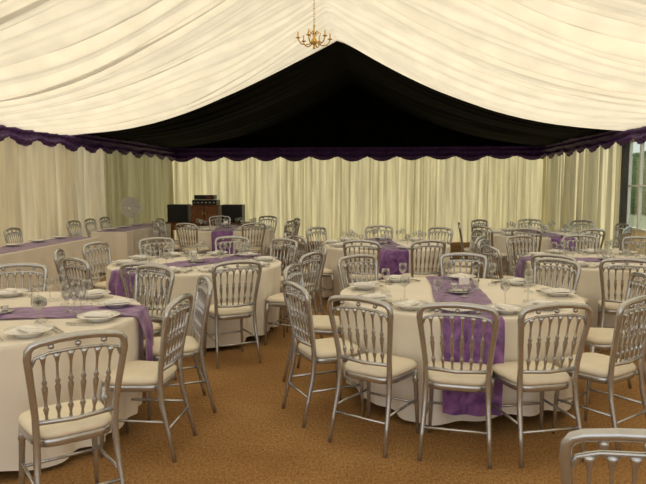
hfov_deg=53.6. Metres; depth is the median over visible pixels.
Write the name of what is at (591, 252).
plates
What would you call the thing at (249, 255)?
plates
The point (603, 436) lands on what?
dining chair
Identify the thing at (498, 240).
tablecloth
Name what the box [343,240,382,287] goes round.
dining chair
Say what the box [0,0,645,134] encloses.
ceiling
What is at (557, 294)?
plates
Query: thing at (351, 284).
plates
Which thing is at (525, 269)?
glasses
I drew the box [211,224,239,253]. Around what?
table runner
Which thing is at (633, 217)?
lawn
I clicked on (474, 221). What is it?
dining chair
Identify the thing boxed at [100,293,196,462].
dining chair
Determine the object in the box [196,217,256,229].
glasses
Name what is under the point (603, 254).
centrepiece
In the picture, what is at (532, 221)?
glasses
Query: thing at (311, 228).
dining chair
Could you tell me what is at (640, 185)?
window
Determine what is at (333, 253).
tablecloth
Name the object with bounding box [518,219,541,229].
dining chair
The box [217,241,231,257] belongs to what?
glasses
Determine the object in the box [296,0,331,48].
brass chandelier
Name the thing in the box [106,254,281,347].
tablecloth
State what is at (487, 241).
dining chair
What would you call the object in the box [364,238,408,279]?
table runner
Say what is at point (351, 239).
cutlery
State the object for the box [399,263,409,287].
glasses
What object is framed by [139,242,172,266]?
glasses
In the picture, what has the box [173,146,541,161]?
valance
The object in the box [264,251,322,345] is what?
dining chair
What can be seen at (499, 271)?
dining chair
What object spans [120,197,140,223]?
pedestal fan
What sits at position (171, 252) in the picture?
folded napkins
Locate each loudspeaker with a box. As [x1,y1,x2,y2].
[167,204,190,221]
[221,204,244,222]
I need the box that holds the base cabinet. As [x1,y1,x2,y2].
[190,205,221,222]
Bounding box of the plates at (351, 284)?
[349,282,380,295]
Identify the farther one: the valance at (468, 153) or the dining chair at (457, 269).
the valance at (468, 153)
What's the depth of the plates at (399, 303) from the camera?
4.26 m
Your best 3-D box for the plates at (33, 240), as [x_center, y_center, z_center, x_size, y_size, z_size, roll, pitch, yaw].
[-4.040,-0.007,9.014,0.299,0.029,0.324,0,5,5]
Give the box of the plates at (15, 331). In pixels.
[2,324,52,337]
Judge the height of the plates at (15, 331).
0.036 m
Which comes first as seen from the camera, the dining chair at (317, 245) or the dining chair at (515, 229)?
the dining chair at (317, 245)
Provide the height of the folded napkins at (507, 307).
0.020 m
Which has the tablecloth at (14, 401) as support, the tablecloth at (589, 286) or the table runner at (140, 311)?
the table runner at (140, 311)
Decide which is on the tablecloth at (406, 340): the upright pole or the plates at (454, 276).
the plates at (454, 276)
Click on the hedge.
(636, 156)
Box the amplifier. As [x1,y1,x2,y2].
[192,195,219,204]
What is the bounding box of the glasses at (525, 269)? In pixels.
[523,269,533,301]
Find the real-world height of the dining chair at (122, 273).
0.933 m
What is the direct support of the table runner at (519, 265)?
on the tablecloth at (589, 286)
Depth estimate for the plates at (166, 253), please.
7.30 m
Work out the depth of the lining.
15.14 m
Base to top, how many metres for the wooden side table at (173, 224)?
0.625 m
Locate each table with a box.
[0,237,99,291]
[91,224,170,272]
[165,222,249,238]
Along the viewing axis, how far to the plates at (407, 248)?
8.07 m
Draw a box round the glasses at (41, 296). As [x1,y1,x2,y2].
[31,275,91,323]
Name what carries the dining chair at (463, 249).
on the floor
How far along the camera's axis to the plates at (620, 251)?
7.47 m
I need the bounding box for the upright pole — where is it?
[618,142,629,246]
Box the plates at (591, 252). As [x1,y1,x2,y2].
[580,249,602,253]
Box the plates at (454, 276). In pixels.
[447,273,475,279]
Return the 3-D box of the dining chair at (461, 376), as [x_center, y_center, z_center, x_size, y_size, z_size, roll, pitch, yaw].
[0.801,0.777,3.791,0.456,0.933,0.471,1,5,15]
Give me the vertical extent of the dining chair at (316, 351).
0.933 m
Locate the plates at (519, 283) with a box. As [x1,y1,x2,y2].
[501,278,531,285]
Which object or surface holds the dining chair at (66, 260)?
on the floor
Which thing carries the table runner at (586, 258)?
on the tablecloth at (589, 286)
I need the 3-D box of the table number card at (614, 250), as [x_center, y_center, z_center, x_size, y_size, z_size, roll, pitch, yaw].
[3.102,0.134,6.794,0.064,0.135,0.064,3,6,29]
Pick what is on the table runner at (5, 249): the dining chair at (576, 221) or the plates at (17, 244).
the plates at (17, 244)
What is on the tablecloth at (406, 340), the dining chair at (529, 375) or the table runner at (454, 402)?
the table runner at (454, 402)
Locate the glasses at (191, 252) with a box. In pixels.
[185,241,206,266]
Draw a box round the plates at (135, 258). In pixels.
[111,255,151,269]
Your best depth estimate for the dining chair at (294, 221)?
11.49 m
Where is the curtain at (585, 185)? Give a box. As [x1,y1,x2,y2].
[544,142,621,248]
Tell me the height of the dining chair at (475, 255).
0.933 m
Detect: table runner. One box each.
[0,237,91,253]
[0,305,153,360]
[101,223,161,231]
[108,268,134,297]
[163,254,261,266]
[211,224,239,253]
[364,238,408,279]
[426,275,504,416]
[515,256,535,277]
[519,230,575,251]
[573,257,602,260]
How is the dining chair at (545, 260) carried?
on the floor
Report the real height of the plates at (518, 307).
0.036 m
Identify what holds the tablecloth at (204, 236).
on the floor
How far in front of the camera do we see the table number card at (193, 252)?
6.55 m
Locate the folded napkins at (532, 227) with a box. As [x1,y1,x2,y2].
[493,227,590,234]
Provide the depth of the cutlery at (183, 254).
6.78 m
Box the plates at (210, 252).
[206,251,227,255]
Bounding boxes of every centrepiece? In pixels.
[0,305,12,313]
[188,255,204,261]
[378,239,390,243]
[446,283,470,293]
[598,253,613,258]
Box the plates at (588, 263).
[580,261,593,266]
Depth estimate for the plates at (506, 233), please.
10.78 m
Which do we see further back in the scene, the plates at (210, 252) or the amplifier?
the amplifier
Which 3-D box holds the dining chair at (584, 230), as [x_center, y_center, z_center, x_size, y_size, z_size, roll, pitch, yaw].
[3.904,0.248,9.625,0.456,0.933,0.471,-1,5,-12]
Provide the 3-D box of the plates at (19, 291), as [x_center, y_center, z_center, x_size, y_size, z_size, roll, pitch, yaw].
[-2.291,0.386,4.688,0.289,0.036,0.347,0,5,5]
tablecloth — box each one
[0,292,143,470]
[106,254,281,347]
[178,225,274,255]
[319,239,449,297]
[340,277,585,425]
[487,230,598,275]
[521,252,645,333]
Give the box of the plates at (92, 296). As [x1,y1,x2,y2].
[74,289,136,322]
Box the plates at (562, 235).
[557,229,572,236]
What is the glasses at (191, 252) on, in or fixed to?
on the tablecloth at (270, 280)
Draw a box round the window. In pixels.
[626,140,645,231]
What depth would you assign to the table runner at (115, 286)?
6.03 m
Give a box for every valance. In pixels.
[0,125,175,160]
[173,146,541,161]
[539,126,645,158]
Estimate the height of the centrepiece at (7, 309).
0.060 m
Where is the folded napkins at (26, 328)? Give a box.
[3,288,129,332]
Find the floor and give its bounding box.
[0,240,645,483]
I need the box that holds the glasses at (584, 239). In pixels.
[551,239,644,263]
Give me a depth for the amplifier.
15.87 m
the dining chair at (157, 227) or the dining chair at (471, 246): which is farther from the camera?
the dining chair at (157, 227)
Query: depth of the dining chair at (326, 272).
8.20 m
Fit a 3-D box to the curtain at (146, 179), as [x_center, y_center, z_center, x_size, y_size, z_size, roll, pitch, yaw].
[-4.515,-1.122,15.870,0.308,2.530,4.400,0,5,5]
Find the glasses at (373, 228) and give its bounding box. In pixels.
[342,228,426,242]
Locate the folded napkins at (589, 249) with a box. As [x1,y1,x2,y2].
[530,248,629,264]
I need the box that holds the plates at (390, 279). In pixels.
[383,275,412,281]
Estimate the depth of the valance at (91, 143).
12.55 m
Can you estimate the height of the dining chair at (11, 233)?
0.933 m
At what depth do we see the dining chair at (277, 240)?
7.72 m
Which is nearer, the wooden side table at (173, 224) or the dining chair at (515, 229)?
the dining chair at (515, 229)
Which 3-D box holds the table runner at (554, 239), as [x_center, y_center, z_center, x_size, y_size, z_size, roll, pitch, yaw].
[3.662,0.102,10.752,0.401,0.515,1.911,0,5,-2]
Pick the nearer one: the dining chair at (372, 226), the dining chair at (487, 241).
the dining chair at (487, 241)
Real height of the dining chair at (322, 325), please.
0.933 m
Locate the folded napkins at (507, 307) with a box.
[354,273,569,310]
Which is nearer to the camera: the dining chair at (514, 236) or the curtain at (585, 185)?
the dining chair at (514, 236)
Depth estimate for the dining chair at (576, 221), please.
11.57 m
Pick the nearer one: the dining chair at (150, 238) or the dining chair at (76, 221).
the dining chair at (150, 238)
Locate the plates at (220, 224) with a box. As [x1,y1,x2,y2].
[185,223,271,230]
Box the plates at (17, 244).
[2,243,22,245]
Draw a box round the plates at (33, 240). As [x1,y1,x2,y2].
[28,239,46,241]
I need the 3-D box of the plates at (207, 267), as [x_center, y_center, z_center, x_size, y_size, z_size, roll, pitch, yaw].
[-1.021,0.269,5.983,0.246,0.036,0.363,0,5,5]
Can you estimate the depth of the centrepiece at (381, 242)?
8.84 m
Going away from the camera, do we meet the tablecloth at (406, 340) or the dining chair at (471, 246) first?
the tablecloth at (406, 340)
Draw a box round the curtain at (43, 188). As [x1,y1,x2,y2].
[0,137,105,245]
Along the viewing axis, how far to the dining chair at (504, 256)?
10.06 m
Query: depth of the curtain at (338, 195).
17.50 m
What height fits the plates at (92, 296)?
0.036 m
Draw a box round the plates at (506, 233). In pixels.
[489,228,511,235]
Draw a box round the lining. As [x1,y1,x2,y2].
[87,41,611,147]
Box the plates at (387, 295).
[374,293,391,300]
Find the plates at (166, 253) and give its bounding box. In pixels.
[162,252,183,256]
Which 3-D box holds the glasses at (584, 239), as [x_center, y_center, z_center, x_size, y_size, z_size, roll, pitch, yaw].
[3.101,0.107,6.971,1.131,0.181,1.162,0,5,5]
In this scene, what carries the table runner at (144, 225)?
on the table at (123, 245)
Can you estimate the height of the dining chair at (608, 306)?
0.933 m
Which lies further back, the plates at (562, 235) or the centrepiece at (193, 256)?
the plates at (562, 235)
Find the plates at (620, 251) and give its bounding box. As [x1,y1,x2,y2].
[619,250,636,254]
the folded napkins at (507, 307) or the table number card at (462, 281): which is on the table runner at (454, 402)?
the table number card at (462, 281)
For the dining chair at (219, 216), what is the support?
on the floor
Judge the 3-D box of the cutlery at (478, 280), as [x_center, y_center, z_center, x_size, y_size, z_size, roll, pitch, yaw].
[1.016,0.384,4.850,1.609,0.006,1.620,0,5,5]
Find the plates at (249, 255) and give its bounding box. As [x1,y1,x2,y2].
[236,252,276,266]
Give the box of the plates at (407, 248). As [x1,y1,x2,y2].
[396,245,415,249]
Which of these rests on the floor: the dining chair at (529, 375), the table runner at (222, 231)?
the dining chair at (529, 375)
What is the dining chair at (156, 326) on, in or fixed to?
on the floor
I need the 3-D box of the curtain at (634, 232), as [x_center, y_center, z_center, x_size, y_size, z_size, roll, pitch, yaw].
[5.205,-0.558,9.705,0.030,2.520,3.100,0,5,5]
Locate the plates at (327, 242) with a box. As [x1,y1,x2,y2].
[324,238,353,246]
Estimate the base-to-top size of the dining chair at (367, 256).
0.933 m
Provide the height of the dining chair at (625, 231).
0.933 m
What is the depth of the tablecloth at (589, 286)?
6.29 m
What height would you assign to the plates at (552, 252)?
0.036 m
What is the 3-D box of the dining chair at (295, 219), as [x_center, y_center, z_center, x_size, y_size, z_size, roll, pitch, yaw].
[-0.700,-0.001,12.373,0.471,0.933,0.456,-1,5,-16]
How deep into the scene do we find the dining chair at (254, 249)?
10.94 m
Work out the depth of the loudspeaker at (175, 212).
15.95 m
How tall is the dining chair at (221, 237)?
0.933 m
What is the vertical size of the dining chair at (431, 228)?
0.933 m
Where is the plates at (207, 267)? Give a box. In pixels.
[203,266,229,271]
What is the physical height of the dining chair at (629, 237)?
0.933 m
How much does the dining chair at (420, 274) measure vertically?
0.933 m
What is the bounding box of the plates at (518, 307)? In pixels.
[486,299,540,313]
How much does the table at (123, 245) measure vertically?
0.750 m
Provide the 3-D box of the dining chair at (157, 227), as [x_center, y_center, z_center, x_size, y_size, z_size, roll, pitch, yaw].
[-2.803,0.078,11.504,0.471,0.933,0.456,-3,6,-29]
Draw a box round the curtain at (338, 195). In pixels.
[172,156,546,241]
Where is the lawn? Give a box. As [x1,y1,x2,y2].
[630,213,645,228]
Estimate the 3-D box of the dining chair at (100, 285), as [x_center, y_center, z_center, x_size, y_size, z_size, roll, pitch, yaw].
[-2.382,0.466,7.222,0.471,0.933,0.456,2,6,20]
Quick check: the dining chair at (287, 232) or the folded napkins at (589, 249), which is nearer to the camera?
the folded napkins at (589, 249)
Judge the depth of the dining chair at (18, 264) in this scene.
5.33 m
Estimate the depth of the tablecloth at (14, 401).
3.58 m
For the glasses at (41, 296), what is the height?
0.181 m
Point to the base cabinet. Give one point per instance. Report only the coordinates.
(200, 212)
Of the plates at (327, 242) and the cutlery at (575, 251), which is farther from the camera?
the plates at (327, 242)
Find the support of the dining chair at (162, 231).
on the floor
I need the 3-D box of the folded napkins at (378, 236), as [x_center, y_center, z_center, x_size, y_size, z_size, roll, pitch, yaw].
[0.838,-0.010,8.841,1.604,0.020,1.612,0,5,5]
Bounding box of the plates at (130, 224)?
[102,224,141,229]
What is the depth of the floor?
3.96 m
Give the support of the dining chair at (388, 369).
on the floor
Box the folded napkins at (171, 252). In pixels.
[115,250,272,269]
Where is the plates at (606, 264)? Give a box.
[604,263,625,268]
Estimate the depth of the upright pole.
11.20 m
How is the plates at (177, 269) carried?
on the tablecloth at (270, 280)
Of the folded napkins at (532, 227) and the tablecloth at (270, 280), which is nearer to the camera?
the tablecloth at (270, 280)
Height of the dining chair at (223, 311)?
0.933 m
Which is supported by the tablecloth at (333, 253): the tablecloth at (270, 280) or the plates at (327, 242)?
the plates at (327, 242)
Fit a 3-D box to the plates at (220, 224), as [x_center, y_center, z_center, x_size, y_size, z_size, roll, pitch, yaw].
[-1.824,-0.281,12.046,1.674,0.036,1.638,0,5,5]
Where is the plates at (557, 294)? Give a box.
[540,288,575,301]
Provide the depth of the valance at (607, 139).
12.47 m
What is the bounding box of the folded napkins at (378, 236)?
[326,236,440,246]
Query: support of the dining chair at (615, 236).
on the floor
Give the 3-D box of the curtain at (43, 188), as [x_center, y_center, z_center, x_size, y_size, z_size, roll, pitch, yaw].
[-5.442,-0.219,5.903,0.380,2.530,15.700,0,5,5]
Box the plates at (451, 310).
[441,308,472,313]
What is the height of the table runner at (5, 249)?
0.006 m
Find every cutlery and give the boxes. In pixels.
[0,292,128,340]
[116,254,272,272]
[329,239,442,249]
[351,277,571,314]
[530,251,644,269]
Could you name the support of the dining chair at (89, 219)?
on the floor
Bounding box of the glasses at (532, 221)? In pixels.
[507,221,578,232]
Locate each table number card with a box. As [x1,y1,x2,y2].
[189,250,196,263]
[459,278,468,296]
[612,248,618,253]
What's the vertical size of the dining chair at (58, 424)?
0.933 m
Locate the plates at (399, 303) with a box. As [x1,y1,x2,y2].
[392,300,428,309]
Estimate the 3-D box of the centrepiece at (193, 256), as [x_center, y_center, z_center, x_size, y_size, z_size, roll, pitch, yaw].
[-1.334,0.176,6.742,0.188,0.060,0.188,0,5,5]
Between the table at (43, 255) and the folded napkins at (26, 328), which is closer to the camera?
the folded napkins at (26, 328)
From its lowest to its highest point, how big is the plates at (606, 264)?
0.036 m
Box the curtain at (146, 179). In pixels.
[103,150,174,239]
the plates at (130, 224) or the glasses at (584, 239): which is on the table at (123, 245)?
the plates at (130, 224)
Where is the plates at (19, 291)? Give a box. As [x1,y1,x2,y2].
[0,288,28,296]
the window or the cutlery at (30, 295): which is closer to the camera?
the cutlery at (30, 295)
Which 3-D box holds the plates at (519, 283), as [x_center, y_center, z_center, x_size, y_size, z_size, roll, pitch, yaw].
[1.587,0.341,5.189,0.237,0.036,0.386,0,5,5]
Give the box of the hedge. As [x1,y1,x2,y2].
[630,151,645,214]
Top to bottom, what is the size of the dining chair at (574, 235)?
0.933 m
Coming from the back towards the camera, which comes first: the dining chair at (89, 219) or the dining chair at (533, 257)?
the dining chair at (89, 219)
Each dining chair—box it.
[0,262,47,291]
[3,227,22,242]
[18,329,127,483]
[53,248,103,291]
[63,257,92,291]
[66,220,82,236]
[82,241,111,289]
[84,218,96,236]
[99,217,111,229]
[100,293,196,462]
[120,262,183,335]
[134,264,176,380]
[138,237,174,255]
[143,275,216,419]
[151,221,179,255]
[155,218,178,255]
[175,223,208,254]
[204,260,261,368]
[209,215,230,225]
[214,236,249,253]
[235,222,265,255]
[258,216,276,230]
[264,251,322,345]
[266,220,296,265]
[270,238,297,283]
[275,218,299,259]
[280,243,326,332]
[281,281,363,427]
[282,263,340,381]
[284,230,310,281]
[290,235,334,306]
[306,227,326,258]
[327,295,418,457]
[337,254,377,337]
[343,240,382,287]
[365,225,392,238]
[401,240,445,276]
[416,302,499,468]
[428,227,452,245]
[439,252,487,278]
[444,235,486,277]
[449,230,484,274]
[458,222,471,258]
[471,219,487,235]
[471,226,508,275]
[477,238,514,277]
[480,245,502,279]
[486,302,592,467]
[505,235,534,275]
[511,228,541,275]
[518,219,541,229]
[531,254,588,313]
[533,258,580,293]
[552,295,645,457]
[558,428,645,483]
[562,234,597,251]
[571,220,593,231]
[577,229,605,251]
[585,272,645,403]
[597,257,645,359]
[601,223,629,252]
[619,226,632,249]
[621,236,645,254]
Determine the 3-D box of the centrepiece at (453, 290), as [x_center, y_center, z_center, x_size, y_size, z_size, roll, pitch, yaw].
[1.024,0.348,4.845,0.188,0.060,0.188,0,5,5]
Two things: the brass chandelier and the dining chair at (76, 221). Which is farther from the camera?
the dining chair at (76, 221)
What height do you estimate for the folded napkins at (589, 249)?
0.020 m
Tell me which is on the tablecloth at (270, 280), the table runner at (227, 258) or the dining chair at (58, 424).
the table runner at (227, 258)
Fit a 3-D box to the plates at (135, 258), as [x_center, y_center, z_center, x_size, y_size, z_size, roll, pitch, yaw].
[-1.928,0.220,6.526,0.489,0.036,1.148,0,5,5]
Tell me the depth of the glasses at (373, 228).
8.80 m
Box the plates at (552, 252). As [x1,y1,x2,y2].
[544,249,566,257]
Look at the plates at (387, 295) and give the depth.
4.52 m
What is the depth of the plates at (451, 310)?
4.07 m
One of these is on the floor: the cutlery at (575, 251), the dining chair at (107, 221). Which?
the dining chair at (107, 221)
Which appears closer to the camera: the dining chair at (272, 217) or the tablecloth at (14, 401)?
the tablecloth at (14, 401)
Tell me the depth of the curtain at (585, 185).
13.65 m
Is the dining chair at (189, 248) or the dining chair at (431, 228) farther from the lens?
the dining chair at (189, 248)
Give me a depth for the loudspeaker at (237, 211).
15.81 m
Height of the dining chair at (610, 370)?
0.933 m
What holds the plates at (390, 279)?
on the tablecloth at (406, 340)
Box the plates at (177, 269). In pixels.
[174,267,184,272]
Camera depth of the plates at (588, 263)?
6.39 m
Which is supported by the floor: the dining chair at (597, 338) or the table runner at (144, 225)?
the dining chair at (597, 338)
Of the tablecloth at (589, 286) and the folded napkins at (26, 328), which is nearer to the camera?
the folded napkins at (26, 328)
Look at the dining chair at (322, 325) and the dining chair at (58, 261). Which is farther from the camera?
the dining chair at (58, 261)

